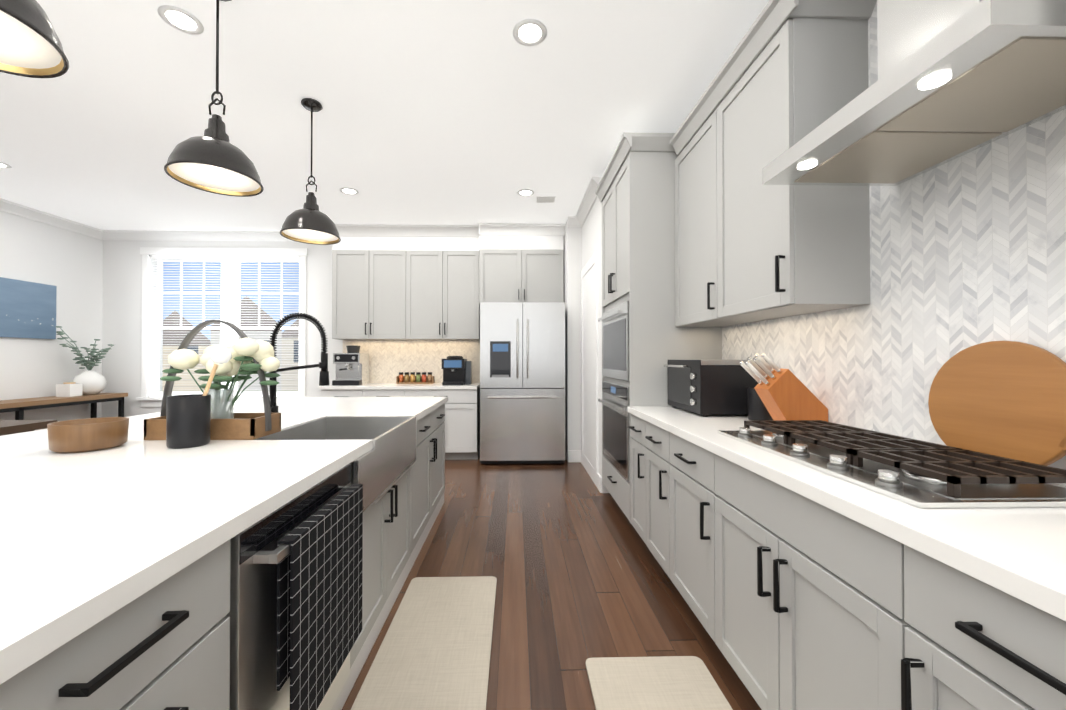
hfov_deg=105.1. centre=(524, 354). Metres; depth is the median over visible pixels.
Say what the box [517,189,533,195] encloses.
recessed light
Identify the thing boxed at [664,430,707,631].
base cabinet
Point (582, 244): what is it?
wall
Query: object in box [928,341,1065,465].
cutting board
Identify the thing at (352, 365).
espresso machine
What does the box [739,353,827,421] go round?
knife block
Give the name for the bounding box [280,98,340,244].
pendant light
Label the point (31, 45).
pendant light
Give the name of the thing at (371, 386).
countertop
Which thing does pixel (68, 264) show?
wall
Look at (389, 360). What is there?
backsplash
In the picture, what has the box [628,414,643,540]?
base cabinet
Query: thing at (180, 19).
recessed light
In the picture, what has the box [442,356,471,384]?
coffee maker
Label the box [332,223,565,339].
upper cabinet
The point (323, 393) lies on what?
base cabinet
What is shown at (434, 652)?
area rug
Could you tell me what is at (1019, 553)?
countertop
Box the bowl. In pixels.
[47,417,128,452]
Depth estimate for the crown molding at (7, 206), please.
4.81 m
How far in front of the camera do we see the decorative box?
4.78 m
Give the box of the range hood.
[763,0,1065,185]
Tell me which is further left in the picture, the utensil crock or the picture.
the picture
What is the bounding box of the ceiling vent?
[536,196,555,202]
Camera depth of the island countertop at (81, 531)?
0.99 m
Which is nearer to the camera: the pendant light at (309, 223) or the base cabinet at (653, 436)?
the base cabinet at (653, 436)
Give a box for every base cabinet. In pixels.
[321,391,362,396]
[363,391,406,396]
[407,387,479,459]
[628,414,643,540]
[644,422,663,569]
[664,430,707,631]
[708,454,887,709]
[888,542,1065,709]
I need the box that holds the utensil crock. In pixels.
[748,388,772,420]
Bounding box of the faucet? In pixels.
[269,312,329,412]
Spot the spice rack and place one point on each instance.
(412, 378)
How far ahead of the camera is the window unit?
5.53 m
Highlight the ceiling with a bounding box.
[0,0,768,230]
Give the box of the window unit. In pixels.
[136,247,307,406]
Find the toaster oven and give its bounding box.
[663,360,766,416]
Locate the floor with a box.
[342,455,761,709]
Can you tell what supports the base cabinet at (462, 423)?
on the floor
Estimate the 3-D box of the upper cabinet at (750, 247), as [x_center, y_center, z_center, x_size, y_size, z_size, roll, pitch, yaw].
[1.203,-0.838,2.233,0.397,1.272,1.260,0,0,-1]
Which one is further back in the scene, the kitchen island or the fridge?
the fridge
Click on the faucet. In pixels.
(324, 374)
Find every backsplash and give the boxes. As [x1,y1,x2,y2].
[343,340,479,382]
[722,1,1065,484]
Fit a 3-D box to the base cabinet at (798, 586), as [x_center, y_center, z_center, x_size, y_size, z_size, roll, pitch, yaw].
[1.099,0.822,1.248,0.655,0.876,0.800,0,0,-1]
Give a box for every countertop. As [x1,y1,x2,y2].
[0,397,447,672]
[319,383,479,390]
[628,406,1065,625]
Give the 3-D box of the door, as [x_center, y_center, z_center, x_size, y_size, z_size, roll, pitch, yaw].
[0.696,0.137,4.371,0.020,2.300,1.130,0,0,-1]
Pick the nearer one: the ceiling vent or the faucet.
the faucet
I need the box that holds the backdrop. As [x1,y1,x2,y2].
[162,262,298,390]
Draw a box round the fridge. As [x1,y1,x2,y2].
[480,302,564,463]
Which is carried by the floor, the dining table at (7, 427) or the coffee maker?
the dining table at (7, 427)
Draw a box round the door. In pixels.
[580,251,601,492]
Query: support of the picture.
attached to the wall at (68, 264)
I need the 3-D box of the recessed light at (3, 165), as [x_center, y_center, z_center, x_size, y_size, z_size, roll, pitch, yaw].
[-4.606,-1.665,3.551,0.180,0.010,0.180,0,0,-1]
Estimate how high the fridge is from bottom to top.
1.905 m
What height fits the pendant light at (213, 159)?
0.894 m
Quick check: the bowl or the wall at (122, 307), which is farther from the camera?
the wall at (122, 307)
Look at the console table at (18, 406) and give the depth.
4.59 m
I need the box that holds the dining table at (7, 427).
[0,420,57,435]
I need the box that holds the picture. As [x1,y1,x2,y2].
[0,277,56,338]
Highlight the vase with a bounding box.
[55,326,113,394]
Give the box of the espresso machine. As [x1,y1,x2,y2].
[332,345,368,384]
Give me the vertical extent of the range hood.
1.047 m
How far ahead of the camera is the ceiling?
2.71 m
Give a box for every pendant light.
[0,0,69,77]
[164,0,263,196]
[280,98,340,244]
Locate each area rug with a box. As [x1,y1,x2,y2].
[351,576,496,709]
[586,656,732,709]
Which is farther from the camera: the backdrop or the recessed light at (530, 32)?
the backdrop
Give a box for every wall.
[0,211,102,430]
[101,240,342,416]
[563,196,608,492]
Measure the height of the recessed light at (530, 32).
0.010 m
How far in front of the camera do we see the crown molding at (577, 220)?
4.31 m
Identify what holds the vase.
on the console table at (18, 406)
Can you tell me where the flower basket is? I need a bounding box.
[144,320,280,448]
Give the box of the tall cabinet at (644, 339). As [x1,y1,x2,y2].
[595,132,721,523]
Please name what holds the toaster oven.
on the countertop at (1019, 553)
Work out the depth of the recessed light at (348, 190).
4.12 m
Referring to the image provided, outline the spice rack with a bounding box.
[396,372,434,383]
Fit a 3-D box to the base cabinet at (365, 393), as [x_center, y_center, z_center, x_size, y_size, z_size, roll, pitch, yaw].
[-1.714,0.857,5.245,0.500,0.876,0.619,0,0,-1]
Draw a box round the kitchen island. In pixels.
[0,401,447,709]
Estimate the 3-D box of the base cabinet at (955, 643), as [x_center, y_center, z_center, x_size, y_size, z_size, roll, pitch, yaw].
[1.113,0.817,0.633,0.655,0.876,0.430,0,0,-1]
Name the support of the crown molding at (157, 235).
attached to the wall at (122, 307)
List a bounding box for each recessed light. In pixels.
[0,162,11,168]
[157,5,203,34]
[339,187,358,194]
[513,18,546,45]
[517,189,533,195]
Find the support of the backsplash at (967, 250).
attached to the wall
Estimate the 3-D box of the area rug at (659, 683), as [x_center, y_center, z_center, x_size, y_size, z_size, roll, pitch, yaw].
[0.503,1.250,0.971,0.480,0.012,1.440,0,0,-1]
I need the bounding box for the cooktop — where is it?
[718,420,1065,507]
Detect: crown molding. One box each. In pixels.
[0,198,105,239]
[104,230,292,240]
[572,173,603,226]
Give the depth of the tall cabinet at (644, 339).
2.86 m
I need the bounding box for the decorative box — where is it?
[56,382,82,396]
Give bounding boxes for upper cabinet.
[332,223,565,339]
[670,0,876,326]
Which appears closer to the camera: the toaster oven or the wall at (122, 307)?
the toaster oven
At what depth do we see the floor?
2.28 m
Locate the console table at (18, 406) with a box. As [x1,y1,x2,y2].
[0,393,127,419]
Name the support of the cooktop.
in the countertop at (1019, 553)

